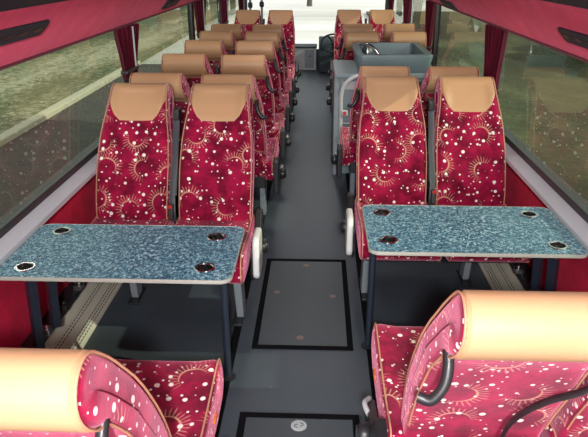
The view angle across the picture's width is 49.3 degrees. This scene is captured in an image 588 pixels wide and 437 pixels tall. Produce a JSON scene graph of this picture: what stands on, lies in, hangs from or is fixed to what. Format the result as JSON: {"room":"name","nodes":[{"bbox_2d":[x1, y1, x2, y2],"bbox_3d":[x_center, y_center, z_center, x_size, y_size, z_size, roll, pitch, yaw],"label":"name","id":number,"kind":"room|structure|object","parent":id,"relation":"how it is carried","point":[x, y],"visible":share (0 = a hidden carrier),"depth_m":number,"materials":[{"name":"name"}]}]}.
{"room":"vehicle interior","nodes":[
{"label":"vehicle interior","id":0,"kind":"room"},
{"bbox_2d":[0,174,95,347],"bbox_3d":[-1.153,-0.577,5.457,0.060,0.775,13.650,1,22,2],"label":"wall","id":1,"kind":"structure","parent":0,"point":[15,326],"depth_m":2.94,"materials":[{"name":"fabric"}]},
{"bbox_2d":[0,153,97,264],"bbox_3d":[-1.095,-0.929,5.231,0.064,0.053,13.500,1,22,2],"label":"trim","id":2,"kind":"structure","parent":1,"relation":"attached to","point":[36,218],"depth_m":3.02,"materials":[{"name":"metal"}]},
{"bbox_2d":[0,137,99,238],"bbox_3d":[-1.154,-0.941,5.228,0.062,0.100,13.500,1,22,2],"label":"trim","id":3,"kind":"structure","parent":1,"relation":"attached to","point":[11,218],"depth_m":3.15,"materials":[{"name":"black plastic"}]},
{"bbox_2d":[19,282,87,347],"bbox_3d":[-1.079,-0.413,5.278,0.102,0.085,9.000,1,22,2],"label":"rail","id":4,"kind":"object","parent":1,"relation":"attached to","point":[72,290],"visible":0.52,"depth_m":3.15,"materials":[{"name":"black plastic"}]},
{"bbox_2d":[83,66,491,436],"bbox_3d":[0.137,-0.237,5.570,2.600,0.060,13.700,1,22,2],"label":"floor","id":5,"kind":"structure","parent":0,"point":[169,322],"depth_m":3.67,"materials":[{"name":"grey plastic"}]},
{"bbox_2d":[45,282,121,348],"bbox_3d":[-1.163,0.748,2.837,0.135,0.175,3.400,1,22,2],"label":"heater cover","id":6,"kind":"object","parent":5,"relation":"on","point":[78,324],"visible":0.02,"depth_m":3.40,"materials":[{"name":"beige metal"}]},
{"bbox_2d":[0,348,223,436],"bbox_3d":[-0.495,0.618,1.846,0.599,1.159,1.077,1,22,2],"label":"seat","id":7,"kind":"object","parent":5,"relation":"on","point":[44,392],"visible":1,"depth_m":1.30,"materials":[{"name":"fabric"}]},
{"bbox_2d":[107,358,223,436],"bbox_3d":[-0.506,0.700,2.099,0.464,0.182,0.662,1,22,2],"label":"cushion","id":8,"kind":"object","parent":7,"relation":"on","point":[189,394],"depth_m":2.20,"materials":[{"name":"fabric"}]},
{"bbox_2d":[0,224,244,381],"bbox_3d":[-0.695,0.462,2.812,0.937,0.724,0.534,1,22,2],"label":"folding table","id":9,"kind":"object","parent":5,"relation":"on","point":[54,253],"visible":0.96,"depth_m":2.67,"materials":[{"name":"laminate"}]},
{"bbox_2d":[90,83,173,304],"bbox_3d":[-0.924,-0.091,3.590,0.436,1.161,1.076,1,22,2],"label":"seat","id":10,"kind":"object","parent":5,"relation":"on","point":[134,167],"visible":0.66,"depth_m":3.66,"materials":[{"name":"fabric"}]},
{"bbox_2d":[92,217,173,224],"bbox_3d":[-0.932,0.143,3.467,0.436,0.182,0.662,1,22,2],"label":"cushion","id":11,"kind":"object","parent":10,"relation":"on","point":[97,220],"depth_m":3.63,"materials":[{"name":"fabric"}]},
{"bbox_2d":[129,72,190,215],"bbox_3d":[-0.870,-0.582,4.798,0.436,1.161,1.076,1,22,2],"label":"seat","id":12,"kind":"object","parent":5,"relation":"on","point":[178,81],"visible":0.27,"depth_m":4.13,"materials":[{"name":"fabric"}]},
{"bbox_2d":[161,53,212,88],"bbox_3d":[-0.836,-0.921,5.631,0.436,1.161,1.076,1,22,2],"label":"seat","id":13,"kind":"object","parent":5,"relation":"on","point":[193,66],"visible":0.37,"depth_m":4.96,"materials":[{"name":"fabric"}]},
{"bbox_2d":[184,40,226,73],"bbox_3d":[-0.802,-1.264,6.473,0.436,1.161,1.076,1,22,2],"label":"seat","id":14,"kind":"object","parent":5,"relation":"on","point":[214,50],"visible":0.3,"depth_m":5.79,"materials":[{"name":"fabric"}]},
{"bbox_2d":[199,31,235,54],"bbox_3d":[-0.773,-1.554,7.186,0.436,1.161,1.076,1,22,2],"label":"seat","id":15,"kind":"object","parent":5,"relation":"on","point":[228,37],"visible":0.25,"depth_m":6.50,"materials":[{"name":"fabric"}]},
{"bbox_2d":[168,83,268,326],"bbox_3d":[-0.423,-0.085,3.572,0.563,1.159,1.077,1,22,2],"label":"seat","id":16,"kind":"object","parent":5,"relation":"on","point":[217,163],"visible":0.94,"depth_m":3.63,"materials":[{"name":"fabric"}]},
{"bbox_2d":[176,215,254,283],"bbox_3d":[-0.457,0.149,3.450,0.436,0.182,0.662,1,22,2],"label":"cushion","id":17,"kind":"object","parent":16,"relation":"on","point":[247,222],"depth_m":3.59,"materials":[{"name":"fabric"}]},
{"bbox_2d":[211,24,244,40],"bbox_3d":[-0.745,-1.833,7.871,0.436,1.161,1.076,1,22,2],"label":"seat","id":18,"kind":"object","parent":5,"relation":"on","point":[237,29],"visible":0.21,"depth_m":7.18,"materials":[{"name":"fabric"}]},
{"bbox_2d":[201,74,286,219],"bbox_3d":[-0.358,-0.557,4.733,0.599,1.159,1.077,1,22,2],"label":"seat","id":19,"kind":"object","parent":5,"relation":"on","point":[267,163],"visible":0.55,"depth_m":4.59,"materials":[{"name":"fabric"}]},
{"bbox_2d":[254,137,278,179],"bbox_3d":[-0.369,-0.475,4.986,0.464,0.182,0.662,1,22,2],"label":"cushion","id":20,"kind":"object","parent":19,"relation":"on","point":[264,164],"depth_m":4.69,"materials":[{"name":"fabric"}]},
{"bbox_2d":[234,10,260,35],"bbox_3d":[-0.675,-2.283,8.976,0.436,1.161,1.076,1,22,2],"label":"seat","id":21,"kind":"object","parent":5,"relation":"on","point":[246,18],"visible":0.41,"depth_m":9.10,"materials":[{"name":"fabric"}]},
{"bbox_2d":[248,0,252,9],"bbox_3d":[-0.672,-2.951,9.955,0.072,1.660,0.071,1,22,2],"label":"pole","id":22,"kind":"object","parent":5,"relation":"on","point":[250,5],"visible":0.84,"depth_m":9.80,"materials":[{"name":"grey paint"}]},
{"bbox_2d":[215,55,290,181],"bbox_3d":[-0.324,-0.896,5.566,0.599,1.159,1.077,1,22,2],"label":"seat","id":23,"kind":"object","parent":5,"relation":"on","point":[256,65],"visible":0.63,"depth_m":5.06,"materials":[{"name":"fabric"}]},
{"bbox_2d":[267,113,283,145],"bbox_3d":[-0.335,-0.815,5.819,0.464,0.182,0.662,1,22,2],"label":"cushion","id":24,"kind":"object","parent":23,"relation":"on","point":[272,131],"depth_m":5.52,"materials":[{"name":"fabric"}]},
{"bbox_2d":[215,75,294,436],"bbox_3d":[-0.200,-0.443,5.987,0.040,0.006,10.600,1,22,2],"label":"trim","id":25,"kind":"structure","parent":5,"relation":"on","point":[237,329],"depth_m":3.31,"materials":[{"name":"black plastic"}]},
{"bbox_2d":[259,0,263,23],"bbox_3d":[-0.505,-3.024,10.134,0.072,1.660,0.071,1,22,2],"label":"pole","id":26,"kind":"object","parent":5,"relation":"on","point":[261,4],"visible":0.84,"depth_m":10.01,"materials":[{"name":"metal"}]},
{"bbox_2d":[230,41,294,149],"bbox_3d":[-0.290,-1.239,6.409,0.599,1.159,1.077,1,22,2],"label":"seat","id":27,"kind":"object","parent":5,"relation":"on","point":[267,48],"visible":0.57,"depth_m":5.89,"materials":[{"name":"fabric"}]},
{"bbox_2d":[275,94,288,121],"bbox_3d":[-0.301,-1.157,6.661,0.464,0.182,0.662,1,22,2],"label":"cushion","id":28,"kind":"object","parent":27,"relation":"on","point":[279,107],"depth_m":6.37,"materials":[{"name":"fabric"}]},
{"bbox_2d":[240,31,297,112],"bbox_3d":[-0.261,-1.529,7.121,0.599,1.159,1.077,1,22,2],"label":"seat","id":29,"kind":"object","parent":5,"relation":"on","point":[286,86],"visible":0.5,"depth_m":6.55,"materials":[{"name":"fabric"}]},
{"bbox_2d":[284,81,291,93],"bbox_3d":[-0.272,-1.448,7.374,0.464,0.182,0.662,1,22,2],"label":"cushion","id":30,"kind":"object","parent":29,"relation":"on","point":[288,85],"depth_m":7.35,"materials":[{"name":"fabric"}]},
{"bbox_2d":[252,24,298,97],"bbox_3d":[-0.233,-1.808,7.806,0.599,1.159,1.077,1,22,2],"label":"seat","id":31,"kind":"object","parent":5,"relation":"on","point":[289,75],"visible":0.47,"depth_m":7.22,"materials":[{"name":"fabric"}]},
{"bbox_2d":[288,71,293,82],"bbox_3d":[-0.244,-1.726,8.059,0.464,0.182,0.662,1,22,2],"label":"cushion","id":32,"kind":"object","parent":31,"relation":"on","point":[290,73],"depth_m":8.06,"materials":[{"name":"fabric"}]},
{"bbox_2d":[262,10,300,82],"bbox_3d":[-0.179,-2.277,8.958,0.563,1.159,1.077,1,22,2],"label":"seat","id":33,"kind":"object","parent":5,"relation":"on","point":[285,18],"visible":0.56,"depth_m":9.05,"materials":[{"name":"fabric"}]},
{"bbox_2d":[288,63,294,74],"bbox_3d":[-0.213,-2.043,8.836,0.436,0.182,0.662,1,22,2],"label":"cushion","id":34,"kind":"object","parent":33,"relation":"on","point":[291,66],"depth_m":8.77,"materials":[{"name":"fabric"}]},
{"bbox_2d":[236,412,359,436],"bbox_3d":[0.002,1.064,2.281,0.520,0.009,1.120,1,22,2],"label":"floor hatch","id":35,"kind":"object","parent":5,"relation":"on","point":[258,424],"visible":1,"depth_m":2.73,"materials":[{"name":"black rubber"}]},
{"bbox_2d":[251,258,352,350],"bbox_3d":[0.062,0.469,3.748,0.520,0.006,1.050,1,22,2],"label":"floor hatch","id":36,"kind":"object","parent":5,"relation":"on","point":[304,306],"visible":1,"depth_m":3.66,"materials":[{"name":"black rubber"}]},
{"bbox_2d":[294,36,333,72],"bbox_3d":[0.376,-2.923,11.333,2.300,0.570,0.710,1,22,2],"label":"dashboard","id":37,"kind":"object","parent":5,"relation":"on","point":[305,54],"visible":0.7,"depth_m":11.26,"materials":[{"name":"grey plastic"}]},
{"bbox_2d":[320,33,333,55],"bbox_3d":[0.688,-2.864,10.657,0.437,0.392,0.470,18,28,38],"label":"steering wheel","id":38,"kind":"object","parent":37,"relation":"attached to","point":[328,35],"visible":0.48,"depth_m":10.63,"materials":[{"name":"black plastic"}]},
{"bbox_2d":[327,10,366,75],"bbox_3d":[0.750,-2.301,9.019,0.563,1.159,1.077,1,22,2],"label":"seat","id":39,"kind":"object","parent":5,"relation":"on","point":[343,16],"visible":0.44,"depth_m":9.13,"materials":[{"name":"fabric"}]},
{"bbox_2d":[326,23,373,96],"bbox_3d":[0.698,-1.855,7.922,0.599,1.159,1.077,1,22,2],"label":"seat","id":40,"kind":"object","parent":5,"relation":"on","point":[361,27],"visible":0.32,"depth_m":7.25,"materials":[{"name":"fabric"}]},
{"bbox_2d":[326,31,384,112],"bbox_3d":[0.666,-1.531,7.126,0.599,1.159,1.077,1,22,2],"label":"seat","id":41,"kind":"object","parent":5,"relation":"on","point":[350,36],"visible":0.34,"depth_m":6.45,"materials":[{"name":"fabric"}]},
{"bbox_2d":[346,173,377,410],"bbox_3d":[0.499,-0.433,5.962,0.040,0.006,10.600,1,22,2],"label":"trim","id":42,"kind":"structure","parent":5,"relation":"on","point":[358,260],"depth_m":3.61,"materials":[{"name":"black rubber"}]},
{"bbox_2d":[331,66,409,203],"bbox_3d":[0.596,-0.687,5.052,0.599,1.159,1.077,1,22,2],"label":"seat","id":43,"kind":"object","parent":5,"relation":"on","point":[345,154],"visible":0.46,"depth_m":4.87,"materials":[{"name":"fabric"}]},
{"bbox_2d":[340,127,355,164],"bbox_3d":[0.623,-0.605,5.303,0.464,0.182,0.662,1,22,2],"label":"cushion","id":44,"kind":"object","parent":43,"relation":"on","point":[349,149],"depth_m":5.02,"materials":[{"name":"fabric"}]},
{"bbox_2d":[331,42,432,174],"bbox_3d":[0.822,-1.085,6.051,0.910,1.149,0.920,1,22,2],"label":"kitchenette counter","id":45,"kind":"object","parent":5,"relation":"on","point":[414,55],"visible":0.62,"depth_m":5.66,"materials":[{"name":"plastic"}]},
{"bbox_2d":[333,60,358,77],"bbox_3d":[0.491,-1.389,5.925,0.250,0.035,0.850,1,22,2],"label":"countertop","id":46,"kind":"structure","parent":45,"relation":"on","point":[342,68],"depth_m":5.82,"materials":[{"name":"plastic"}]},
{"bbox_2d":[338,74,357,135],"bbox_3d":[0.531,-0.966,5.596,0.281,0.603,0.127,1,22,2],"label":"grab rail","id":47,"kind":"object","parent":45,"relation":"attached to","point":[342,112],"visible":0.6,"depth_m":5.56,"materials":[{"name":"grey plastic"}]},
{"bbox_2d":[362,45,372,53],"bbox_3d":[0.693,-1.573,6.030,0.104,0.118,0.104,1,22,2],"label":"jug","id":48,"kind":"object","parent":45,"relation":"in","point":[369,50],"visible":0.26,"depth_m":5.99,"materials":[{"name":"metal"}]},
{"bbox_2d":[358,42,379,53],"bbox_3d":[0.671,-1.475,5.735,0.184,0.189,0.199,1,22,2],"label":"tap","id":49,"kind":"object","parent":45,"relation":"on","point":[366,45],"depth_m":5.72,"materials":[{"name":"metal"}]},
{"bbox_2d":[352,42,432,72],"bbox_3d":[0.877,-1.484,5.886,0.660,0.160,0.920,1,22,2],"label":"tray","id":50,"kind":"object","parent":45,"relation":"on","point":[413,55],"depth_m":5.49,"materials":[{"name":"grey plastic"}]},
{"bbox_2d":[368,10,395,37],"bbox_3d":[1.247,-2.293,9.002,0.436,1.161,1.076,1,22,2],"label":"seat","id":51,"kind":"object","parent":5,"relation":"on","point":[378,18],"visible":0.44,"depth_m":9.12,"materials":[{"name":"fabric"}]},
{"bbox_2d":[340,76,441,300],"bbox_3d":[0.564,-0.184,3.816,0.563,1.159,1.077,1,22,2],"label":"seat","id":52,"kind":"object","parent":5,"relation":"on","point":[391,145],"visible":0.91,"depth_m":3.88,"materials":[{"name":"fabric"}]},
{"bbox_2d":[354,199,440,260],"bbox_3d":[0.583,0.051,3.692,0.436,0.182,0.662,1,22,2],"label":"cushion","id":53,"kind":"object","parent":52,"relation":"on","point":[363,250],"depth_m":3.64,"materials":[{"name":"fabric"}]},
{"bbox_2d":[380,24,414,41],"bbox_3d":[1.212,-1.847,7.905,0.436,1.161,1.076,1,22,2],"label":"seat","id":54,"kind":"object","parent":5,"relation":"on","point":[388,29],"visible":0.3,"depth_m":7.22,"materials":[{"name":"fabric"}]},
{"bbox_2d":[390,32,426,47],"bbox_3d":[1.180,-1.523,7.109,0.436,1.161,1.076,1,22,2],"label":"seat","id":55,"kind":"object","parent":5,"relation":"on","point":[418,37],"visible":0.26,"depth_m":6.42,"materials":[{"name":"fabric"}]},
{"bbox_2d":[419,66,479,203],"bbox_3d":[1.111,-0.679,5.035,0.436,1.161,1.076,1,22,2],"label":"seat","id":56,"kind":"object","parent":5,"relation":"on","point":[427,88],"visible":0.27,"depth_m":4.39,"materials":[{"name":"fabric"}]},
{"bbox_2d":[356,290,587,436],"bbox_3d":[0.510,0.530,2.062,0.599,1.159,1.077,1,22,2],"label":"seat","id":57,"kind":"object","parent":5,"relation":"on","point":[491,363],"visible":1,"depth_m":1.64,"materials":[{"name":"fabric"}]},
{"bbox_2d":[371,324,427,436],"bbox_3d":[0.536,0.613,2.313,0.464,0.182,0.662,1,22,2],"label":"cushion","id":58,"kind":"object","parent":57,"relation":"on","point":[392,347],"depth_m":2.33,"materials":[{"name":"fabric"}]},
{"bbox_2d":[361,205,587,349],"bbox_3d":[0.778,0.373,3.029,0.914,0.724,0.554,1,22,2],"label":"folding table","id":59,"kind":"object","parent":5,"relation":"on","point":[537,233],"visible":1,"depth_m":2.87,"materials":[{"name":"laminate"}]},
{"bbox_2d":[433,76,531,285],"bbox_3d":[1.061,-0.176,3.799,0.436,1.161,1.076,1,22,2],"label":"seat","id":60,"kind":"object","parent":5,"relation":"on","point":[470,153],"visible":0.74,"depth_m":3.87,"materials":[{"name":"fabric"}]},
{"bbox_2d":[433,203,529,261],"bbox_3d":[1.053,0.058,3.676,0.436,0.182,0.662,1,22,2],"label":"cushion","id":61,"kind":"object","parent":60,"relation":"on","point":[449,258],"depth_m":3.41,"materials":[{"name":"fabric"}]},
{"bbox_2d":[478,263,525,290],"bbox_3d":[1.222,0.726,2.893,0.135,0.175,3.700,1,22,2],"label":"heater cover","id":62,"kind":"object","parent":5,"relation":"on","point":[500,276],"visible":0.02,"depth_m":3.82,"materials":[{"name":"beige metal"}]},
{"bbox_2d":[539,370,587,436],"bbox_3d":[1.024,0.539,2.044,0.436,1.161,1.076,1,22,2],"label":"seat","id":63,"kind":"object","parent":5,"relation":"on","point":[571,420],"visible":0.19,"depth_m":1.90,"materials":[{"name":"fabric"}]},
{"bbox_2d":[539,419,556,436],"bbox_3d":[1.032,0.620,2.295,0.436,0.182,0.662,1,22,2],"label":"cushion","id":64,"kind":"object","parent":63,"relation":"on","point":[551,431],"depth_m":2.02,"materials":[{"name":"fabric"}]},
{"bbox_2d":[316,49,318,65],"bbox_3d":[0.394,-2.512,12.008,2.600,1.300,0.050,1,22,2],"label":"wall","id":65,"kind":"structure","parent":0,"point":[317,50],"depth_m":11.79,"materials":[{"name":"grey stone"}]},
{"bbox_2d":[244,0,387,9],"bbox_3d":[0.394,-4.037,11.376,2.610,2.000,0.060,1,22,2],"label":"window","id":66,"kind":"structure","parent":65,"relation":"in","point":[245,1],"depth_m":11.45,"materials":[{"name":"clear glass"}]},
{"bbox_2d":[505,162,587,291],"bbox_3d":[1.426,-0.541,5.367,0.060,0.775,13.650,1,22,2],"label":"wall","id":67,"kind":"structure","parent":0,"point":[573,272],"depth_m":3.35,"materials":[{"name":"fabric"}]},
{"bbox_2d":[431,64,587,222],"bbox_3d":[1.422,-0.904,5.138,0.062,0.100,13.500,1,22,2],"label":"trim","id":68,"kind":"structure","parent":67,"relation":"attached to","point":[562,188],"depth_m":3.34,"materials":[{"name":"black plastic"}]},
{"bbox_2d":[509,262,543,290],"bbox_3d":[1.335,-0.379,5.194,0.102,0.085,9.000,1,22,2],"label":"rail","id":69,"kind":"object","parent":67,"relation":"attached to","point":[522,271],"visible":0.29,"depth_m":3.51,"materials":[{"name":"black metal"}]},
{"bbox_2d":[505,142,587,249],"bbox_3d":[1.363,-0.894,5.145,0.064,0.053,13.500,1,22,2],"label":"trim","id":70,"kind":"structure","parent":67,"relation":"attached to","point":[576,225],"depth_m":3.19,"materials":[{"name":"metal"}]},
{"bbox_3d":[-1.148,-2.089,4.841,0.070,0.680,13.650,1,22,2],"label":"wall","id":71,"kind":"structure","parent":0,"visible":0},
{"bbox_2d":[0,0,197,70],"bbox_3d":[-0.847,-1.745,4.780,0.565,0.471,12.500,1,22,2],"label":"luggage rack","id":72,"kind":"object","parent":71,"relation":"attached to","point":[72,22],"visible":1,"depth_m":2.95,"materials":[{"name":"red fabric"}]},
{"bbox_2d":[0,19,49,45],"bbox_3d":[-1.053,-0.662,2.334,0.058,0.064,0.740,1,22,2],"label":"vent unit","id":73,"kind":"object","parent":72,"relation":"attached to","point":[18,33],"visible":1,"depth_m":2.45,"materials":[{"name":"black plastic"}]},
{"bbox_2d":[113,23,139,78],"bbox_3d":[-1.088,-1.104,4.230,0.066,0.315,0.500,1,22,2],"label":"window curtain","id":74,"kind":"object","parent":72,"relation":"hanging from","point":[127,37],"visible":0.97,"depth_m":4.20,"materials":[{"name":"red fabric"}]},
{"bbox_2d":[161,0,179,9],"bbox_3d":[-1.000,-1.766,5.237,0.064,0.072,0.550,1,22,2],"label":"vent unit","id":75,"kind":"object","parent":72,"relation":"attached to","point":[169,3],"visible":1,"depth_m":5.12,"materials":[{"name":"black plastic"}]},
{"bbox_2d":[193,0,205,38],"bbox_3d":[-0.992,-2.135,6.843,0.066,0.375,0.600,1,22,2],"label":"window curtain","id":76,"kind":"object","parent":72,"relation":"hanging from","point":[199,6],"visible":0.8,"depth_m":6.75,"materials":[{"name":"red fabric"}]},
{"bbox_2d":[220,0,228,23],"bbox_3d":[-0.923,-2.804,8.566,0.066,0.435,0.700,1,22,2],"label":"window curtain","id":77,"kind":"object","parent":72,"relation":"hanging from","point":[223,3],"visible":0.89,"depth_m":8.49,"materials":[{"name":"red fabric"}]},
{"bbox_2d":[238,0,243,9],"bbox_3d":[-0.849,-3.538,10.371,0.066,0.435,0.800,1,22,2],"label":"window curtain","id":78,"kind":"object","parent":72,"relation":"hanging from","point":[240,2],"visible":0.68,"depth_m":10.32,"materials":[{"name":"red fabric"}]},
{"bbox_2d":[187,3,193,39],"bbox_3d":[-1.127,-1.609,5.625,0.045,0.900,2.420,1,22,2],"label":"pillar","id":79,"kind":"structure","parent":71,"relation":"in","point":[189,6],"depth_m":6.69,"materials":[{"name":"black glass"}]},
{"bbox_2d":[192,0,221,39],"bbox_3d":[-1.043,-2.455,7.703,0.045,0.900,2.070,1,22,2],"label":"window","id":80,"kind":"structure","parent":71,"relation":"in","point":[218,1],"depth_m":8.60,"materials":[{"name":"clear glass"}]},
{"bbox_2d":[234,0,244,15],"bbox_3d":[-0.951,-3.372,9.956,0.045,0.900,2.800,1,22,2],"label":"window","id":81,"kind":"structure","parent":71,"relation":"in","point":[236,1],"depth_m":10.32,"materials":[{"name":"clear glass"}]},
{"bbox_3d":[1.421,-2.053,4.752,0.070,0.680,13.650,1,22,2],"label":"wall","id":82,"kind":"structure","parent":0,"visible":0},
{"bbox_2d":[393,0,402,23],"bbox_3d":[1.617,-3.336,9.867,0.045,0.900,2.800,1,22,2],"label":"window","id":83,"kind":"structure","parent":82,"relation":"in","point":[398,4],"depth_m":9.81,"materials":[{"name":"clear glass"}]},
{"bbox_2d":[409,0,435,63],"bbox_3d":[1.526,-2.419,7.613,0.045,0.900,2.070,1,22,2],"label":"window","id":84,"kind":"structure","parent":82,"relation":"in","point":[411,12],"depth_m":8.50,"materials":[{"name":"clear glass"}]},
{"bbox_2d":[432,4,441,64],"bbox_3d":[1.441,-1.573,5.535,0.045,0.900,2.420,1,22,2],"label":"pillar","id":85,"kind":"structure","parent":82,"relation":"in","point":[438,7],"depth_m":6.64,"materials":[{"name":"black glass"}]},
{"bbox_2d":[429,0,587,62],"bbox_3d":[1.107,-1.718,4.712,0.565,0.471,12.500,1,22,2],"label":"luggage rack","id":86,"kind":"object","parent":82,"relation":"attached to","point":[537,21],"visible":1,"depth_m":3.08,"materials":[{"name":"red fabric"}]},
{"bbox_2d":[388,0,393,9],"bbox_3d":[1.554,-3.486,10.241,0.053,0.435,0.900,1,22,2],"label":"window curtain","id":87,"kind":"object","parent":86,"relation":"hanging from","point":[390,2],"visible":0.62,"depth_m":10.18,"materials":[{"name":"red fabric"}]},
{"bbox_2d":[402,0,411,23],"bbox_3d":[1.478,-2.732,8.390,0.053,0.435,0.700,1,22,2],"label":"window curtain","id":88,"kind":"object","parent":86,"relation":"hanging from","point":[407,4],"visible":0.83,"depth_m":8.31,"materials":[{"name":"red fabric"}]},
{"bbox_2d":[425,0,435,51],"bbox_3d":[1.408,-2.002,6.664,0.053,0.485,0.450,1,22,2],"label":"window curtain","id":89,"kind":"object","parent":86,"relation":"hanging from","point":[430,11],"visible":0.86,"depth_m":6.60,"materials":[{"name":"red fabric"}]},
{"bbox_2d":[440,0,457,10],"bbox_3d":[1.337,-1.861,5.563,0.064,0.072,0.600,1,22,2],"label":"vent unit","id":90,"kind":"object","parent":86,"relation":"attached to","point":[448,4],"visible":1,"depth_m":5.45,"materials":[{"name":"black plastic"}]},
{"bbox_2d":[483,24,508,94],"bbox_3d":[1.308,-1.029,4.206,0.053,0.435,0.460,1,22,2],"label":"window curtain","id":91,"kind":"object","parent":86,"relation":"hanging from","point":[496,38],"visible":0.71,"depth_m":4.14,"materials":[{"name":"red fabric"}]},
{"bbox_2d":[558,27,587,48],"bbox_3d":[1.155,-0.676,2.476,0.058,0.064,0.680,1,22,2],"label":"vent unit","id":92,"kind":"object","parent":86,"relation":"attached to","point":[573,37],"visible":1,"depth_m":2.63,"materials":[{"name":"black plastic"}]},
{"label":"outside","id":93,"kind":"structure","parent":0,"visible":0},
{"bbox_2d":[140,0,455,63],"bbox_3d":[1.632,-13.573,43.028,120.000,0.400,130.000,1,22,2],"label":"ground","id":94,"kind":"structure","parent":93,"point":[316,20],"depth_m":42.96,"materials":[{"name":"white"}]},
{"bbox_2d":[0,61,139,146],"bbox_3d":[-6.143,2.629,2.400,0.250,0.220,42.000,1,22,2],"label":"kerb","id":95,"kind":"object","parent":94,"relation":"on","point":[19,129],"visible":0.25,"depth_m":14.85,"materials":[{"name":"concrete"}]},
{"bbox_2d":[307,0,311,5],"bbox_3d":[1.163,-20.245,47.794,4.578,8.377,4.727,1,22,2],"label":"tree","id":96,"kind":"object","parent":94,"relation":"on","point":[309,2],"visible":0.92,"depth_m":49.20,"materials":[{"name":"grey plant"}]},
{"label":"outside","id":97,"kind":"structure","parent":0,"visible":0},
{"bbox_2d":[0,0,234,133],"bbox_3d":[-32.410,-4.879,20.939,53.750,0.150,80.000,1,22,2],"label":"lawn","id":98,"kind":"structure","parent":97,"point":[30,87],"depth_m":21.02,"materials":[{"name":"green plant"}]},
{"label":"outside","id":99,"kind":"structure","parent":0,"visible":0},
{"bbox_2d":[366,11,587,201],"bbox_3d":[31.988,-1.136,11.743,56.800,0.150,65.000,1,22,2],"label":"lawn","id":100,"kind":"structure","parent":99,"point":[543,95],"depth_m":17.34,"materials":[{"name":"green plant"}]},
{"bbox_2d":[567,56,587,67],"bbox_3d":[13.366,-6.274,21.143,7.967,2.928,13.901,1,22,2],"label":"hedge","id":101,"kind":"object","parent":100,"relation":"on","point":[586,65],"visible":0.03,"depth_m":21.78,"materials":[{"name":"green plant"}]},
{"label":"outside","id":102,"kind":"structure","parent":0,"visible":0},
{"bbox_2d":[0,64,161,216],"bbox_3d":[-1.521,2.750,2.262,9.000,0.100,42.000,1,22,2],"label":"road","id":103,"kind":"structure","parent":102,"point":[28,160],"depth_m":12.41,"materials":[{"name":"grey asphalt"}]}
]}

